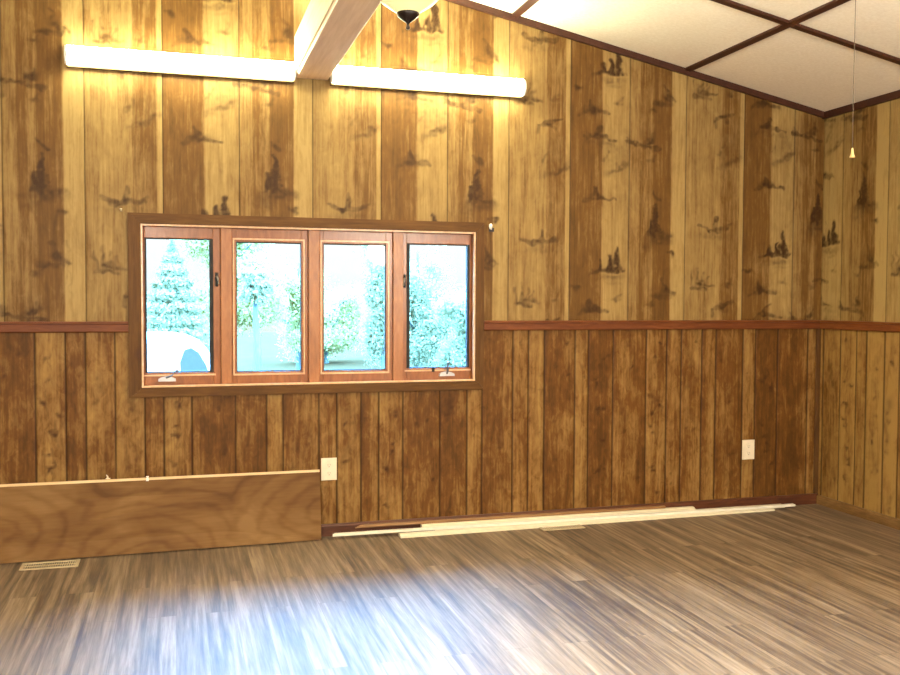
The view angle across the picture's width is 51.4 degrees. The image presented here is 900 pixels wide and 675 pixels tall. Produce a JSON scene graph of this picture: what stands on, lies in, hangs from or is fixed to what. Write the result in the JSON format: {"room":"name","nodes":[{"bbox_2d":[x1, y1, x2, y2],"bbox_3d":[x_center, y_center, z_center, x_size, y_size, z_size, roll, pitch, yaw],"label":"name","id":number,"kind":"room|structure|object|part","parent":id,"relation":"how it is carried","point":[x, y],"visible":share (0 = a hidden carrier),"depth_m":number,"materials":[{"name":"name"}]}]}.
{"room":"empty living room","nodes":[
{"label":"empty living room","id":0,"kind":"room"},
{"bbox_2d":[0,0,823,523],"bbox_3d":[-0.799,-0.521,5.428,6.966,3.385,0.003,0,2,-16],"label":"wall","id":1,"kind":"structure","parent":0,"point":[618,187],"depth_m":5.66,"materials":[{"name":"brown wood"}]},
{"bbox_2d":[0,321,127,332],"bbox_3d":[-2.956,-0.050,4.803,2.469,0.059,0.026,0,2,-16],"label":"trim","id":2,"kind":"structure","parent":1,"relation":"attached to","point":[90,326],"depth_m":5.05,"materials":[{"name":"brown wood"}]},
{"bbox_2d":[64,45,296,82],"bbox_3d":[-1.464,-1.506,5.147,1.220,0.109,0.090,0,2,-16],"label":"fluorescent light","id":3,"kind":"object","parent":1,"relation":"attached to","point":[80,57],"visible":1,"depth_m":5.11,"materials":[{"name":"white plastic"}]},
{"bbox_2d":[127,212,483,397],"bbox_3d":[-0.803,-0.186,5.507,2.060,1.020,0.170,0,2,-16],"label":"window","id":4,"kind":"structure","parent":1,"relation":"in","point":[223,233],"depth_m":5.46,"materials":[{"name":"brown wood"}]},
{"bbox_3d":[-1.739,-0.176,5.156,0.067,1.020,0.019,0,2,-16],"label":"casing","id":5,"kind":"part","parent":4,"relation":"part of","materials":[{"name":"brown wood"}]},
{"bbox_3d":[-1.521,-0.179,5.303,0.426,0.907,0.050,0,2,-16],"label":"sash","id":6,"kind":"part","parent":4,"relation":"part of","materials":[{"name":"brown wood"}]},
{"bbox_3d":[-1.048,-0.182,5.441,0.436,0.907,0.050,0,2,-16],"label":"sash","id":7,"kind":"part","parent":4,"relation":"part of","materials":[{"name":"brown wood"}]},
{"bbox_3d":[-0.784,0.299,5.454,2.060,0.054,0.019,0,2,-16],"label":"casing sill","id":8,"kind":"part","parent":4,"relation":"part of","materials":[{"name":"brown wood"}]},
{"bbox_3d":[-0.564,-0.186,5.582,0.440,0.907,0.050,0,2,-16],"label":"sash","id":9,"kind":"part","parent":4,"relation":"part of","materials":[{"name":"brown wood"}]},
{"bbox_3d":[-0.082,-0.189,5.722,0.439,0.907,0.050,0,2,-16],"label":"sash","id":10,"kind":"part","parent":4,"relation":"part of","materials":[{"name":"brown wood"}]},
{"bbox_3d":[0.180,-0.190,5.716,0.054,1.020,0.019,0,2,-16],"label":"casing","id":11,"kind":"part","parent":4,"relation":"part of","materials":[{"name":"brown wood"}]},
{"bbox_2d":[321,458,336,480],"bbox_3d":[-0.712,0.774,5.499,0.092,0.132,0.010,0,2,-16],"label":"wall outlet","id":12,"kind":"object","parent":1,"relation":"attached to","point":[328,465],"visible":1,"depth_m":5.50,"materials":[{"name":"beige plastic"}]},
{"bbox_2d":[326,462,331,467],"bbox_3d":[-0.711,0.750,5.495,0.035,0.035,0.002,0,2,-16],"label":"receptacle","id":13,"kind":"object","parent":12,"relation":"attached to","point":[328,464],"depth_m":5.49,"materials":[{"name":"beige plastic"}]},
{"bbox_3d":[-0.804,0.552,5.470,6.966,1.237,0.003,0,2,-16],"label":"panel","id":14,"kind":"part","parent":1,"relation":"part of","materials":[{"name":"brown wood"}]},
{"bbox_3d":[-0.797,-1.139,5.404,6.966,2.147,0.003,0,2,-16],"label":"panel","id":15,"kind":"part","parent":1,"relation":"part of","materials":[{"name":"brown wood"}]},
{"bbox_2d":[330,65,526,98],"bbox_3d":[-0.118,-1.515,5.539,1.185,0.109,0.090,0,2,-16],"label":"fluorescent light","id":16,"kind":"object","parent":1,"relation":"attached to","point":[342,76],"visible":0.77,"depth_m":5.51,"materials":[{"name":"white plastic"}]},
{"bbox_2d":[489,224,493,231],"bbox_3d":[0.249,-0.670,5.708,0.030,0.046,0.058,1,2,18],"label":"curtain hook","id":17,"kind":"object","parent":1,"relation":"attached to","point":[491,229],"visible":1,"depth_m":5.72,"materials":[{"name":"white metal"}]},
{"bbox_2d":[321,493,817,536],"bbox_3d":[-0.804,1.135,5.483,6.966,0.070,0.016,0,2,-16],"label":"baseboard","id":18,"kind":"structure","parent":1,"relation":"attached to","point":[797,499],"depth_m":6.04,"materials":[{"name":"brown wood"}]},
{"bbox_2d":[445,0,823,117],"bbox_3d":[-0.791,-1.839,5.366,6.966,0.747,0.020,0,2,-16],"label":"trim","id":19,"kind":"structure","parent":1,"relation":"attached to","point":[477,6],"depth_m":5.93,"materials":[{"name":"brown wood"}]},
{"bbox_2d":[484,320,819,329],"bbox_3d":[1.377,-0.081,6.065,2.437,0.059,0.026,0,2,-16],"label":"trim","id":20,"kind":"structure","parent":1,"relation":"attached to","point":[589,324],"depth_m":6.03,"materials":[{"name":"brown wood"}]},
{"bbox_2d":[742,440,754,459],"bbox_3d":[2.008,0.754,6.291,0.092,0.132,0.010,0,2,-16],"label":"wall outlet","id":21,"kind":"object","parent":1,"relation":"attached to","point":[747,445],"visible":1,"depth_m":6.29,"materials":[{"name":"beige plastic"}]},
{"bbox_2d":[813,329,820,492],"bbox_3d":[2.526,0.508,6.431,0.033,1.137,0.012,0,2,-16],"label":"trim","id":22,"kind":"structure","parent":1,"relation":"attached to","point":[818,331],"depth_m":6.42,"materials":[{"name":"brown wood"}]},
{"bbox_2d":[0,504,899,674],"bbox_3d":[0.324,1.384,1.619,7.166,0.120,8.120,0,2,-16],"label":"floor","id":23,"kind":"structure","parent":0,"point":[808,589],"depth_m":4.26,"materials":[{"name":"laminate"}]},
{"bbox_2d":[19,559,79,570],"bbox_3d":[-2.085,1.186,4.875,0.283,0.006,0.130,0,2,-16],"label":"floor vent","id":24,"kind":"object","parent":23,"relation":"in","point":[63,563],"visible":1,"depth_m":4.87,"materials":[{"name":"beige metal"}]},
{"bbox_2d":[24,561,75,568],"bbox_3d":[-2.085,1.187,4.875,0.247,0.004,0.094,0,2,-16],"label":"grille","id":25,"kind":"object","parent":24,"relation":"attached to","point":[48,564],"depth_m":4.87,"materials":[{"name":"beige metal"}]},
{"bbox_2d":[0,470,320,563],"bbox_3d":[-1.921,0.979,5.055,2.452,0.398,0.160,0,2,-16],"label":"plywood board","id":26,"kind":"object","parent":23,"relation":"on","point":[42,521],"visible":1,"depth_m":5.16,"materials":[{"name":"brown wood"}]},
{"bbox_2d":[539,524,584,530],"bbox_3d":[0.682,1.164,5.741,0.274,0.006,0.118,0,2,-16],"label":"floor vent","id":27,"kind":"object","parent":23,"relation":"in","point":[578,526],"visible":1,"depth_m":5.72,"materials":[{"name":"beige metal"}]},
{"bbox_2d":[542,525,579,528],"bbox_3d":[0.682,1.164,5.741,0.238,0.004,0.082,0,2,-16],"label":"grille","id":28,"kind":"object","parent":27,"relation":"attached to","point":[573,526],"depth_m":5.72,"materials":[{"name":"beige metal"}]},
{"bbox_2d":[333,503,794,536],"bbox_3d":[0.815,1.137,5.864,3.120,0.013,0.034,0,2,-16],"label":"strip","id":29,"kind":"object","parent":23,"relation":"on","point":[791,504],"visible":1,"depth_m":5.81,"materials":[{"name":"beige wood"}]},
{"bbox_2d":[399,508,774,537],"bbox_3d":[0.929,1.153,5.867,2.566,0.018,0.054,0,2,-17],"label":"strip","id":30,"kind":"object","parent":23,"relation":"on","point":[626,519],"visible":1,"depth_m":5.78,"materials":[{"name":"beige wood"}]},
{"bbox_2d":[420,504,784,529],"bbox_3d":[1.042,1.138,5.984,2.528,0.040,0.051,0,2,-16],"label":"strip","id":31,"kind":"object","parent":23,"relation":"on","point":[768,504],"depth_m":5.88,"materials":[{"name":"beige wood"}]},
{"bbox_2d":[356,505,665,527],"bbox_3d":[0.422,1.113,5.819,2.045,0.016,0.020,0,2,-16],"label":"wooden stick","id":32,"kind":"object","parent":31,"relation":"on","point":[662,506],"visible":1,"depth_m":5.79,"materials":[{"name":"beige wood"}]},
{"bbox_3d":[0.717,1.131,5.889,1.850,0.022,0.051,0,2,-16],"label":"moulding strip","id":33,"kind":"part","parent":31,"relation":"part of","materials":[{"name":"beige wood"}]},
{"bbox_2d":[471,0,899,111],"bbox_3d":[0.322,-1.765,1.545,7.206,0.871,8.220,0,2,-16],"label":"ceiling","id":34,"kind":"structure","parent":0,"point":[790,64],"depth_m":5.46,"materials":[{"name":"white paint"}]},
{"bbox_2d":[294,0,381,79],"bbox_3d":[0.319,-1.683,1.542,0.193,0.695,7.990,0,2,-16],"label":"ceiling beam","id":35,"kind":"structure","parent":34,"relation":"attached to","point":[327,29],"depth_m":4.58,"materials":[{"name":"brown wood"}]},
{"bbox_2d":[381,0,437,29],"bbox_3d":[-0.184,-1.739,4.098,0.352,0.772,0.352,0,2,-16],"label":"lamp","id":36,"kind":"object","parent":34,"relation":"hanging from","point":[407,11],"visible":1,"depth_m":4.07,"materials":[{"name":"beige glass"}]},
{"bbox_3d":[-0.184,-1.500,4.108,0.352,0.152,0.352,0,2,-16],"label":"lamp shade","id":37,"kind":"part","parent":36,"relation":"part of","materials":[{"name":"beige glass"}]},
{"bbox_2d":[512,0,538,17],"bbox_3d":[1.512,-1.812,1.880,0.046,0.025,8.000,0,2,-16],"label":"trim","id":38,"kind":"structure","parent":34,"relation":"attached to","point":[528,4],"depth_m":5.54,"materials":[{"name":"brown wood"}]},
{"bbox_2d":[685,0,850,71],"bbox_3d":[2.652,-1.580,2.221,0.046,0.025,8.000,0,2,-16],"label":"trim","id":39,"kind":"structure","parent":34,"relation":"attached to","point":[832,4],"depth_m":5.22,"materials":[{"name":"brown wood"}]},
{"bbox_2d":[711,0,899,64],"bbox_3d":[-0.496,-1.812,4.354,6.966,0.725,0.045,0,2,-16],"label":"trim","id":40,"kind":"structure","parent":34,"relation":"attached to","point":[729,3],"depth_m":5.06,"materials":[{"name":"brown wood"}]},
{"bbox_2d":[849,0,855,157],"bbox_3d":[1.502,-1.235,3.463,0.040,1.129,0.040,0,2,-16],"label":"pull cord","id":41,"kind":"object","parent":34,"relation":"hanging from","point":[852,155],"visible":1,"depth_m":3.48,"materials":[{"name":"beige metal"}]},
{"bbox_2d":[818,98,899,518],"bbox_3d":[3.663,-0.039,2.577,0.003,2.678,8.000,0,2,-16],"label":"wall","id":42,"kind":"structure","parent":0,"point":[859,464],"depth_m":6.03,"materials":[{"name":"brown wood"}]},
{"bbox_2d":[816,495,899,529],"bbox_3d":[3.651,1.268,2.617,0.016,0.062,7.984,0,2,-16],"label":"baseboard","id":43,"kind":"structure","parent":42,"relation":"attached to","point":[879,518],"depth_m":6.04,"materials":[{"name":"brown wood"}]},
{"bbox_3d":[3.661,0.680,2.605,0.003,1.237,8.000,0,2,-16],"label":"panel","id":44,"kind":"part","parent":42,"relation":"part of","materials":[{"name":"brown wood"}]},
{"bbox_2d":[820,320,899,331],"bbox_3d":[3.649,0.062,2.577,0.026,0.059,7.999,0,2,-16],"label":"trim","id":45,"kind":"structure","parent":42,"relation":"attached to","point":[824,324],"depth_m":6.00,"materials":[{"name":"brown wood"}]},
{"bbox_3d":[3.666,-0.658,2.554,0.003,1.441,8.000,0,2,-16],"label":"panel","id":46,"kind":"part","parent":42,"relation":"part of","materials":[{"name":"brown wood"}]},
{"bbox_2d":[822,90,899,118],"bbox_3d":[3.658,-1.356,2.523,0.020,0.047,8.000,0,2,-16],"label":"trim","id":47,"kind":"structure","parent":42,"relation":"attached to","point":[894,95],"depth_m":5.98,"materials":[{"name":"brown wood"}]},
{"label":"outside","id":48,"kind":"structure","parent":0,"visible":0},
{"bbox_2d":[201,331,437,370],"bbox_3d":[-5.954,0.789,35.612,80.000,0.197,60.000,0,2,-16],"label":"ground","id":49,"kind":"structure","parent":48,"point":[245,350],"depth_m":36.19,"materials":[{"name":"white snow"}]},
{"bbox_2d":[147,240,209,352],"bbox_3d":[-6.371,-0.447,21.540,2.398,3.658,2.374,0,2,3],"label":"conifer tree","id":50,"kind":"object","parent":49,"relation":"on","point":[171,306],"visible":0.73,"depth_m":21.17,"materials":[{"name":"green plant"}]},
{"bbox_2d":[147,332,209,371],"bbox_3d":[-4.774,0.855,10.447,4.290,1.773,1.790,0,2,-16],"label":"van","id":51,"kind":"object","parent":49,"relation":"on","point":[166,351],"visible":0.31,"depth_m":10.05,"materials":[{"name":"white paint"}]},
{"bbox_2d":[163,239,298,337],"bbox_3d":[-5.632,-1.183,23.738,3.449,4.962,2.981,0,2,-1],"label":"leafy tree","id":52,"kind":"object","parent":49,"relation":"on","point":[255,256],"visible":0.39,"depth_m":23.41,"materials":[{"name":"green plant"}]},
{"bbox_2d":[237,266,276,369],"bbox_3d":[-4.194,-0.071,20.273,0.831,3.021,0.920,1,2,28],"label":"slender tree","id":53,"kind":"object","parent":49,"relation":"on","point":[254,287],"visible":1,"depth_m":20.10,"materials":[{"name":"green plant"}]},
{"bbox_2d":[268,252,337,369],"bbox_3d":[-4.208,-0.642,26.339,2.123,3.694,2.364,1,2,15],"label":"leafy tree","id":54,"kind":"object","parent":49,"relation":"on","point":[292,336],"visible":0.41,"depth_m":25.95,"materials":[{"name":"green plant"}]},
{"bbox_2d":[274,281,371,362],"bbox_3d":[-4.274,-0.467,32.621,4.002,3.094,3.686,-2,3,-43],"label":"leafy tree","id":55,"kind":"object","parent":49,"relation":"on","point":[344,330],"visible":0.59,"depth_m":32.24,"materials":[{"name":"green plant"}]},
{"bbox_2d":[353,245,415,368],"bbox_3d":[-1.620,-1.122,23.380,1.572,4.900,1.527,0,2,5],"label":"leafy tree","id":56,"kind":"object","parent":49,"relation":"on","point":[373,295],"visible":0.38,"depth_m":23.12,"materials":[{"name":"green plant"}]},
{"bbox_2d":[365,245,462,366],"bbox_3d":[-1.117,-0.850,29.198,3.388,4.564,3.099,2,3,38],"label":"leafy tree","id":57,"kind":"object","parent":49,"relation":"on","point":[426,333],"visible":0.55,"depth_m":28.71,"materials":[{"name":"green plant"}]},
{"bbox_2d":[426,282,465,366],"bbox_3d":[0.486,0.005,24.653,2.120,3.052,2.617,1,2,18],"label":"leafy tree","id":58,"kind":"object","parent":49,"relation":"on","point":[454,351],"visible":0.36,"depth_m":24.14,"materials":[{"name":"green plant"}]}
]}

